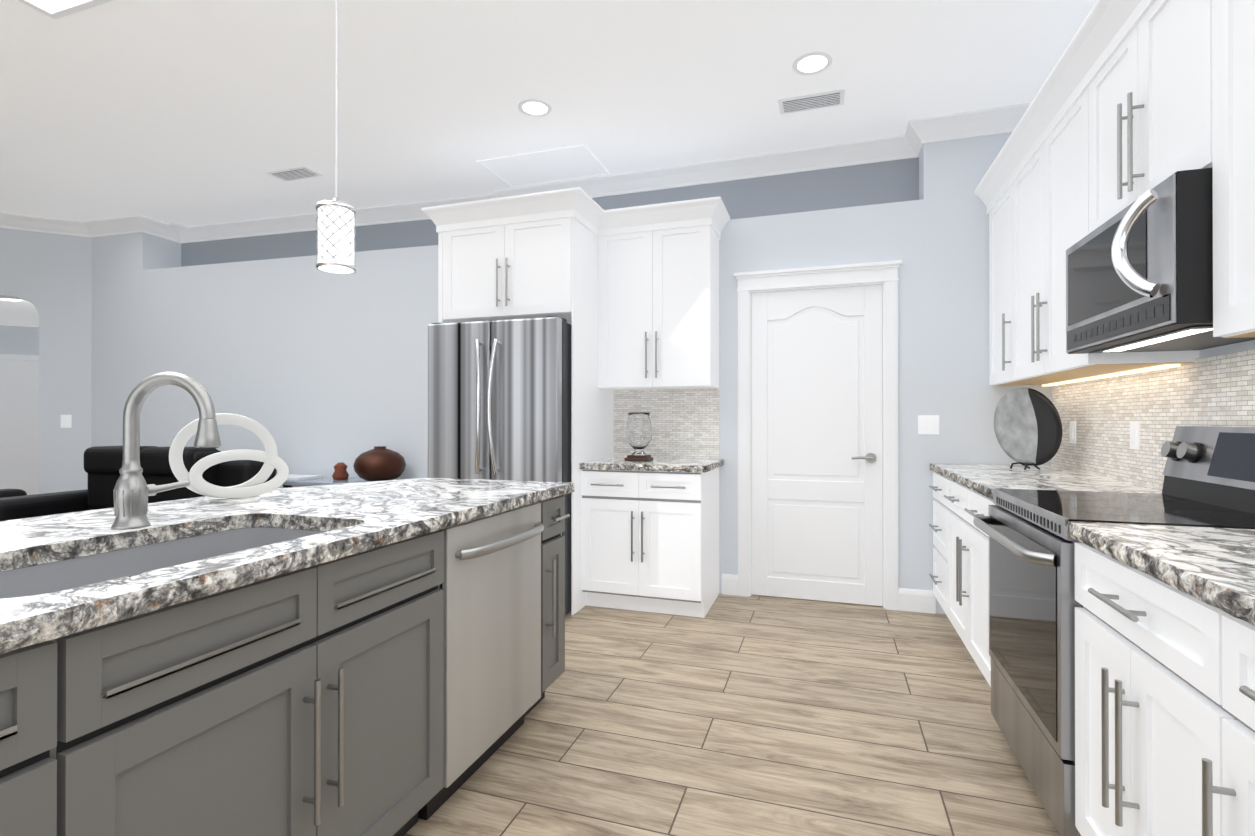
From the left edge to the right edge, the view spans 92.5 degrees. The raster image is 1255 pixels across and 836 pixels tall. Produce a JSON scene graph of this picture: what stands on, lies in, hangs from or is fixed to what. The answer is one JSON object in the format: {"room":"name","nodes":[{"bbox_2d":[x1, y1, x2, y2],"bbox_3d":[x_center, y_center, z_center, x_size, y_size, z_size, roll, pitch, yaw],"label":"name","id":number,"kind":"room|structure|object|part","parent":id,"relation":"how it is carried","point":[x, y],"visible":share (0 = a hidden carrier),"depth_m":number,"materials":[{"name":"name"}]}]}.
{"room":"kitchen","nodes":[
{"label":"kitchen","id":0,"kind":"room"},
{"bbox_2d":[0,300,38,326],"bbox_3d":[-7.347,-1.375,7.058,2.600,0.120,4.300,0,0,-27],"label":"ceiling","id":1,"kind":"structure","parent":0,"point":[20,313],"depth_m":7.62,"materials":[{"name":"white paint"}]},
{"bbox_2d":[0,298,22,300],"bbox_3d":[-6.430,-1.271,6.231,0.420,0.095,0.420,0,0,18],"label":"ceiling lamp","id":2,"kind":"object","parent":1,"relation":"attached to","point":[10,299],"visible":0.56,"depth_m":6.23,"materials":[{"name":"white"}]},
{"bbox_2d":[0,228,91,493],"bbox_3d":[-7.799,-0.301,5.415,5.692,3.000,8.485,0,0,18],"label":"wall","id":3,"kind":"structure","parent":0,"point":[48,276],"depth_m":5.51,"materials":[{"name":"grey paint"}]},
{"bbox_2d":[0,354,38,360],"bbox_3d":[-8.612,0.155,8.571,0.960,2.110,0.050,0,0,-27],"label":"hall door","id":4,"kind":"structure","parent":3,"relation":"in","point":[18,357],"depth_m":8.53,"materials":[{"name":"white wood"}]},
{"bbox_2d":[0,360,38,494],"bbox_3d":[-8.614,0.190,8.569,0.597,2.020,0.605,0,0,18],"label":"hall door","id":5,"kind":"structure","parent":4,"relation":"attached to","point":[19,424],"depth_m":8.54,"materials":[{"name":"white wood"}]},
{"bbox_2d":[61,415,71,427],"bbox_3d":[-5.155,0.030,5.517,0.075,0.118,0.008,0,0,-27],"label":"light switch","id":6,"kind":"object","parent":3,"relation":"attached to","point":[66,420],"visible":1,"depth_m":5.52,"materials":[{"name":"white plastic"}]},
{"bbox_2d":[0,212,155,237],"bbox_3d":[-7.788,-1.748,3.916,5.674,0.118,5.064,0,0,18],"label":"crown molding","id":7,"kind":"structure","parent":3,"relation":"attached to","point":[136,223],"depth_m":5.44,"materials":[{"name":"white wood"}]},
{"bbox_2d":[91,219,437,487],"bbox_3d":[-3.046,-0.301,5.495,4.328,3.000,0.800,0,0,15],"label":"wall","id":8,"kind":"structure","parent":0,"point":[296,354],"depth_m":5.10,"materials":[{"name":"grey paint"}]},
{"bbox_2d":[0,0,1096,226],"bbox_3d":[-4.461,-1.872,2.338,13.023,0.120,8.560,0,0,18],"label":"ceiling","id":9,"kind":"structure","parent":0,"point":[187,113],"depth_m":3.28,"materials":[{"name":"white paint"}]},
{"bbox_2d":[18,0,114,19],"bbox_3d":[-2.133,-1.808,1.769,1.460,0.012,1.510,0,0,18],"label":"skylight panel","id":10,"kind":"object","parent":9,"relation":"attached to","point":[55,9],"visible":1,"depth_m":2.63,"materials":[{"name":"white"}]},
{"bbox_2d":[169,222,185,229],"bbox_3d":[-4.183,-1.783,5.586,0.130,0.036,0.130,0,0,18],"label":"smoke detector","id":11,"kind":"object","parent":9,"relation":"attached to","point":[177,225],"visible":1,"depth_m":5.55,"materials":[{"name":"white plastic"}]},
{"bbox_2d":[266,166,322,181],"bbox_3d":[-2.457,-1.799,4.438,0.360,0.012,0.170,0,0,18],"label":"ceiling vent","id":12,"kind":"object","parent":9,"relation":"in","point":[295,173],"visible":1,"depth_m":4.42,"materials":[{"name":"white metal"}]},
{"bbox_2d":[315,0,356,273],"bbox_3d":[-1.075,-1.180,2.221,0.136,1.265,0.136,0,0,18],"label":"pendant light","id":13,"kind":"object","parent":9,"relation":"hanging from","point":[336,234],"visible":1,"depth_m":2.17,"materials":[{"name":"chrome"},{"name":"glass"}]},
{"bbox_3d":[-1.075,-0.663,2.219,0.136,0.230,0.136,0,0,18],"label":"lamp shade","id":14,"kind":"part","parent":13,"relation":"part of","materials":[{"name":"white fabric"}]},
{"bbox_3d":[-1.075,-1.294,2.221,0.132,1.037,0.132,0,0,18],"label":"cord","id":15,"kind":"part","parent":13,"relation":"part of","materials":[{"name":"white plastic"}]},
{"bbox_2d":[518,99,551,116],"bbox_3d":[-0.539,-1.805,3.503,0.196,0.007,0.196,0,0,18],"label":"recessed light","id":16,"kind":"object","parent":9,"relation":"in","point":[535,107],"visible":1,"depth_m":3.49,"materials":[{"name":"white"}]},
{"bbox_2d":[476,144,609,187],"bbox_3d":[-0.596,-1.801,4.330,0.820,0.008,0.500,0,0,18],"label":"attic hatch","id":17,"kind":"object","parent":9,"relation":"attached to","point":[552,165],"visible":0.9,"depth_m":4.30,"materials":[{"name":"white"}]},
{"bbox_2d":[778,88,844,114],"bbox_3d":[1.050,-1.802,3.434,0.360,0.012,0.170,0,0,18],"label":"ceiling vent","id":18,"kind":"object","parent":9,"relation":"in","point":[820,100],"visible":1,"depth_m":3.42,"materials":[{"name":"white metal"}]},
{"bbox_2d":[792,52,832,74],"bbox_3d":[0.943,-1.806,3.067,0.196,0.007,0.196,0,0,18],"label":"recessed light","id":19,"kind":"object","parent":9,"relation":"in","point":[812,63],"visible":1,"depth_m":3.06,"materials":[{"name":"white"}]},
{"bbox_2d":[404,593,1059,835],"bbox_3d":[-4.620,1.252,3.433,14.023,0.120,10.560,0,0,18],"label":"floor","id":20,"kind":"structure","parent":0,"point":[751,715],"depth_m":2.23,"materials":[{"name":"brown wood"}]},
{"bbox_2d":[0,489,26,497],"bbox_3d":[-4.756,0.780,4.281,1.030,0.830,1.180,0,0,15],"label":"recliner sofa","id":21,"kind":"object","parent":20,"relation":"on","point":[10,492],"visible":0.1,"depth_m":4.82,"materials":[{"name":"black leather"}]},
{"bbox_2d":[0,446,276,520],"bbox_3d":[-3.421,0.699,4.168,1.530,0.990,0.950,0,0,15],"label":"sofa","id":22,"kind":"object","parent":20,"relation":"on","point":[102,465],"visible":0.23,"depth_m":4.18,"materials":[{"name":"black leather"}]},
{"bbox_2d":[0,491,573,835],"bbox_3d":[-1.109,0.745,0.916,0.670,0.875,3.595,0,0,18],"label":"kitchen island","id":23,"kind":"object","parent":20,"relation":"on","point":[268,663],"depth_m":1.17,"materials":[{"name":"grey paint"}]},
{"bbox_2d":[0,477,573,646],"bbox_3d":[-1.291,0.288,0.973,1.049,0.039,3.658,0,0,18],"label":"island countertop","id":24,"kind":"structure","parent":23,"relation":"on","point":[360,514],"depth_m":1.47,"materials":[{"name":"white stone"}]},
{"bbox_2d":[100,371,220,530],"bbox_3d":[-1.125,0.078,1.507,0.259,0.385,0.177,0,0,18],"label":"faucet","id":25,"kind":"object","parent":24,"relation":"on","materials":[{"name":"silver metal"}]},
{"bbox_2d":[0,523,323,594],"bbox_3d":[-0.988,0.408,1.296,0.453,0.223,0.758,0,0,18],"label":"sink","id":26,"kind":"object","parent":24,"relation":"in","point":[77,566],"depth_m":1.43,"materials":[{"name":"grey metal"}]},
{"bbox_2d":[169,413,288,503],"bbox_3d":[-1.279,0.128,1.940,0.193,0.286,0.272,0,0,18],"label":"ring sculpture","id":27,"kind":"object","parent":24,"relation":"on","point":[255,485],"visible":0.92,"depth_m":1.93,"materials":[{"name":"white ceramic"}]},
{"bbox_2d":[418,502,543,819],"bbox_3d":[-0.674,0.749,2.109,0.662,0.867,0.606,0,0,18],"label":"dishwasher","id":28,"kind":"object","parent":23,"relation":"in","point":[491,585],"visible":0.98,"depth_m":1.95,"materials":[{"name":"silver metal"}]},
{"bbox_3d":[-0.393,0.406,2.017,0.070,0.032,0.529,0,0,18],"label":"handle","id":29,"kind":"part","parent":28,"relation":"part of","materials":[{"name":"silver metal"}]},
{"bbox_2d":[282,446,405,487],"bbox_3d":[-2.247,0.706,4.632,1.300,0.980,0.390,0,0,15],"label":"console table","id":30,"kind":"object","parent":20,"relation":"on","point":[379,463],"visible":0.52,"depth_m":4.45,"materials":[{"name":"grey"}]},
{"bbox_3d":[-2.247,0.836,4.631,1.321,0.720,0.468,0,0,18],"label":"frame","id":31,"kind":"part","parent":30,"relation":"part of","materials":[{"name":"grey"}]},
{"bbox_2d":[353,446,405,481],"bbox_3d":[-1.868,0.345,4.537,0.369,0.260,0.369,0,0,18],"label":"vase","id":32,"kind":"object","parent":30,"relation":"on","point":[379,463],"depth_m":4.41,"materials":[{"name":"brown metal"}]},
{"bbox_2d":[428,316,571,614],"bbox_3d":[-0.708,0.299,3.984,0.898,1.790,0.932,0,0,18],"label":"refrigerator","id":33,"kind":"object","parent":20,"relation":"on","point":[499,399],"visible":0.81,"depth_m":3.59,"materials":[{"name":"grey metal"}]},
{"bbox_2d":[438,217,613,614],"bbox_3d":[-0.675,-0.026,4.117,0.960,2.440,0.778,0,0,18],"label":"cabinet","id":34,"kind":"object","parent":20,"relation":"on","point":[490,268],"depth_m":3.79,"materials":[{"name":"white paint"}]},
{"bbox_2d":[577,467,718,617],"bbox_3d":[0.166,0.756,3.913,0.760,0.875,0.628,0,0,18],"label":"base cabinet","id":35,"kind":"object","parent":20,"relation":"on","point":[648,541],"depth_m":3.63,"materials":[{"name":"white paint"}]},
{"bbox_2d":[577,455,723,474],"bbox_3d":[0.181,0.298,3.893,0.793,0.039,0.650,0,0,18],"label":"countertop","id":36,"kind":"structure","parent":35,"relation":"on","point":[694,466],"depth_m":3.66,"materials":[{"name":"white stone"}]},
{"bbox_2d":[624,412,652,461],"bbox_3d":[0.074,0.121,3.899,0.176,0.313,0.176,0,0,18],"label":"hurricane","id":37,"kind":"object","parent":36,"relation":"on","point":[638,431],"visible":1,"depth_m":3.84,"materials":[{"name":"clear glass"}]},
{"bbox_2d":[929,472,944,611],"bbox_3d":[2.081,0.754,3.320,0.631,0.875,0.544,0,0,18],"label":"base cabinet","id":38,"kind":"object","parent":20,"relation":"on","point":[938,487],"depth_m":3.47,"materials":[{"name":"white paint"}]},
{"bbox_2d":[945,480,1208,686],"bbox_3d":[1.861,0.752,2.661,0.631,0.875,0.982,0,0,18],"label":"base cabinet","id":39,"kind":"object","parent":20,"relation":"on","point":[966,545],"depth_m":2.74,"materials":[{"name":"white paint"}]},
{"bbox_2d":[930,464,1162,499],"bbox_3d":[1.923,0.295,2.891,0.648,0.039,1.451,0,0,18],"label":"countertop","id":40,"kind":"structure","parent":39,"relation":"on","point":[979,478],"depth_m":2.68,"materials":[{"name":"white stone"}]},
{"bbox_2d":[994,388,1062,469],"bbox_3d":[2.120,0.056,3.197,0.220,0.436,0.367,0,0,18],"label":"decorative plate","id":41,"kind":"object","parent":40,"relation":"on","point":[1028,427],"visible":1,"depth_m":3.19,"materials":[{"name":"grey ceramic"}]},
{"bbox_2d":[973,426,1254,835],"bbox_3d":[1.530,0.607,1.852,0.708,1.158,0.753,0,0,18],"label":"range","id":42,"kind":"object","parent":20,"relation":"on","point":[1209,475],"visible":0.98,"depth_m":1.80,"materials":[{"name":"grey metal"}]},
{"bbox_3d":[1.230,0.385,1.952,0.074,0.032,0.712,0,0,18],"label":"door handle","id":43,"kind":"part","parent":42,"relation":"part of","materials":[{"name":"silver metal"}]},
{"bbox_3d":[1.282,0.726,1.934,0.047,0.791,0.748,0,0,18],"label":"oven door","id":44,"kind":"part","parent":42,"relation":"part of","materials":[{"name":"black glass"}]},
{"bbox_2d":[991,488,1254,528],"bbox_3d":[1.528,0.276,1.853,0.542,0.020,0.753,0,0,18],"label":"cooktop","id":45,"kind":"object","parent":42,"relation":"in","point":[1055,508],"depth_m":1.77,"materials":[{"name":"black glass"}]},
{"bbox_2d":[1075,544,1180,835],"bbox_3d":[1.356,0.746,1.142,0.631,0.875,0.683,0,0,18],"label":"base cabinet","id":46,"kind":"object","parent":20,"relation":"on","point":[1128,626],"depth_m":1.28,"materials":[{"name":"white paint"}]},
{"bbox_2d":[1067,521,1254,631],"bbox_3d":[0.979,0.284,0.054,0.648,0.039,2.994,0,0,18],"label":"countertop","id":47,"kind":"structure","parent":46,"relation":"on","point":[1213,568],"depth_m":1.19,"materials":[{"name":"white stone"}]},
{"bbox_2d":[1181,596,1254,835],"bbox_3d":[1.197,0.745,0.664,0.631,0.875,0.595,0,0,18],"label":"base cabinet","id":48,"kind":"object","parent":20,"relation":"on","point":[1218,655],"depth_m":0.99,"materials":[{"name":"white paint"}]},
{"bbox_2d":[592,132,1050,613],"bbox_3d":[0.961,-0.305,4.312,3.983,3.000,0.620,0,0,18],"label":"wall","id":49,"kind":"structure","parent":0,"point":[924,216],"depth_m":3.73,"materials":[{"name":"grey paint"}]},
{"bbox_2d":[441,207,596,334],"bbox_3d":[-0.659,-0.943,4.136,0.914,0.605,0.738,0,0,18],"label":"upper cabinet","id":50,"kind":"object","parent":49,"relation":"attached to","point":[543,264],"depth_m":3.78,"materials":[{"name":"white paint"}]},
{"bbox_3d":[-0.319,-1.289,3.984,1.872,0.145,0.813,0,0,18],"label":"cabinet crown","id":51,"kind":"part","parent":50,"relation":"part of","materials":[{"name":"white paint"}]},
{"bbox_2d":[593,215,720,390],"bbox_3d":[0.214,-0.723,4.061,0.760,1.045,0.328,0,0,18],"label":"upper cabinet","id":52,"kind":"object","parent":49,"relation":"attached to","point":[630,295],"depth_m":3.91,"materials":[{"name":"white paint"}]},
{"bbox_2d":[734,260,901,609],"bbox_3d":[1.231,0.110,3.947,1.031,2.166,0.200,0,0,18],"label":"door frame","id":53,"kind":"structure","parent":49,"relation":"in","point":[884,274],"depth_m":3.83,"materials":[{"name":"white wood"}]},
{"bbox_2d":[751,285,882,605],"bbox_3d":[1.225,0.173,3.927,0.813,2.024,0.035,0,0,18],"label":"pantry door","id":54,"kind":"structure","parent":53,"relation":"attached to","point":[816,402],"depth_m":3.91,"materials":[{"name":"white wood"}]},
{"bbox_3d":[1.490,0.253,3.788,0.149,0.064,0.063,0,0,18],"label":"handle","id":55,"kind":"part","parent":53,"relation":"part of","materials":[{"name":"silver metal"}]},
{"bbox_2d":[722,574,935,613],"bbox_3d":[-4.689,1.123,3.063,12.085,0.135,5.308,0,0,18],"label":"baseboard","id":56,"kind":"structure","parent":49,"relation":"attached to","point":[916,600],"depth_m":3.71,"materials":[{"name":"white wood"}]},
{"bbox_2d":[918,415,938,434],"bbox_3d":[1.847,0.043,3.683,0.118,0.118,0.011,0,0,18],"label":"light switch","id":57,"kind":"object","parent":49,"relation":"attached to","point":[928,424],"visible":1,"depth_m":3.68,"materials":[{"name":"white plastic"}]},
{"bbox_2d":[904,102,1030,153],"bbox_3d":[2.042,-1.749,3.597,0.670,0.118,0.125,0,0,18],"label":"crown molding","id":58,"kind":"structure","parent":49,"relation":"attached to","point":[919,132],"depth_m":3.59,"materials":[{"name":"white wood"}]},
{"bbox_2d":[1199,340,1254,357],"bbox_3d":[1.418,-0.321,-0.150,0.300,3.000,7.560,0,0,18],"label":"wall","id":59,"kind":"structure","parent":0,"point":[1232,348],"depth_m":1.96,"materials":[{"name":"grey paint"}]},
{"bbox_2d":[985,184,1064,387],"bbox_3d":[2.224,-0.721,3.272,0.326,1.055,0.555,0,0,18],"label":"upper cabinet","id":60,"kind":"object","parent":59,"relation":"attached to","point":[996,207],"depth_m":3.43,"materials":[{"name":"white paint"}]},
{"bbox_2d":[1070,421,1075,443],"bbox_3d":[2.344,0.076,3.166,0.011,0.118,0.075,0,0,18],"label":"outlet","id":61,"kind":"object","parent":59,"relation":"attached to","point":[1072,432],"visible":1,"depth_m":3.15,"materials":[{"name":"white plastic"}]},
{"bbox_2d":[1005,64,1220,383],"bbox_3d":[2.006,-0.723,2.619,0.326,1.055,1.091,0,0,18],"label":"upper cabinet","id":62,"kind":"object","parent":59,"relation":"attached to","point":[1049,195],"depth_m":2.61,"materials":[{"name":"white paint"}]},
{"bbox_2d":[1130,421,1139,449],"bbox_3d":[2.132,0.073,2.530,0.011,0.118,0.075,0,0,18],"label":"outlet","id":63,"kind":"object","parent":59,"relation":"attached to","point":[1135,435],"visible":1,"depth_m":2.52,"materials":[{"name":"white plastic"}]},
{"bbox_2d":[1093,0,1208,230],"bbox_3d":[1.738,-0.945,1.811,0.326,0.618,0.748,0,0,18],"label":"upper cabinet","id":64,"kind":"object","parent":59,"relation":"attached to","point":[1133,100],"depth_m":1.80,"materials":[{"name":"white paint"}]},
{"bbox_2d":[1066,168,1254,353],"bbox_3d":[1.667,-0.431,1.835,0.475,0.396,0.740,0,0,18],"label":"over-the-range microwave","id":65,"kind":"object","parent":64,"relation":"attached to","point":[1139,274],"visible":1,"depth_m":1.66,"materials":[{"name":"black metal"}]},
{"bbox_3d":[1.515,-0.434,1.886,0.008,0.382,0.732,0,0,18],"label":"door","id":66,"kind":"part","parent":65,"relation":"part of","materials":[{"name":"black glass"}]},
{"bbox_3d":[1.396,-0.470,1.653,0.077,0.295,0.103,0,0,18],"label":"handle","id":67,"kind":"part","parent":65,"relation":"part of","materials":[{"name":"silver metal"}]},
{"bbox_2d":[1209,0,1254,337],"bbox_3d":[1.496,-0.729,1.085,0.326,1.055,0.917,0,0,18],"label":"upper cabinet","id":68,"kind":"object","parent":59,"relation":"attached to","point":[1231,22],"depth_m":1.44,"materials":[{"name":"white paint"}]}
]}

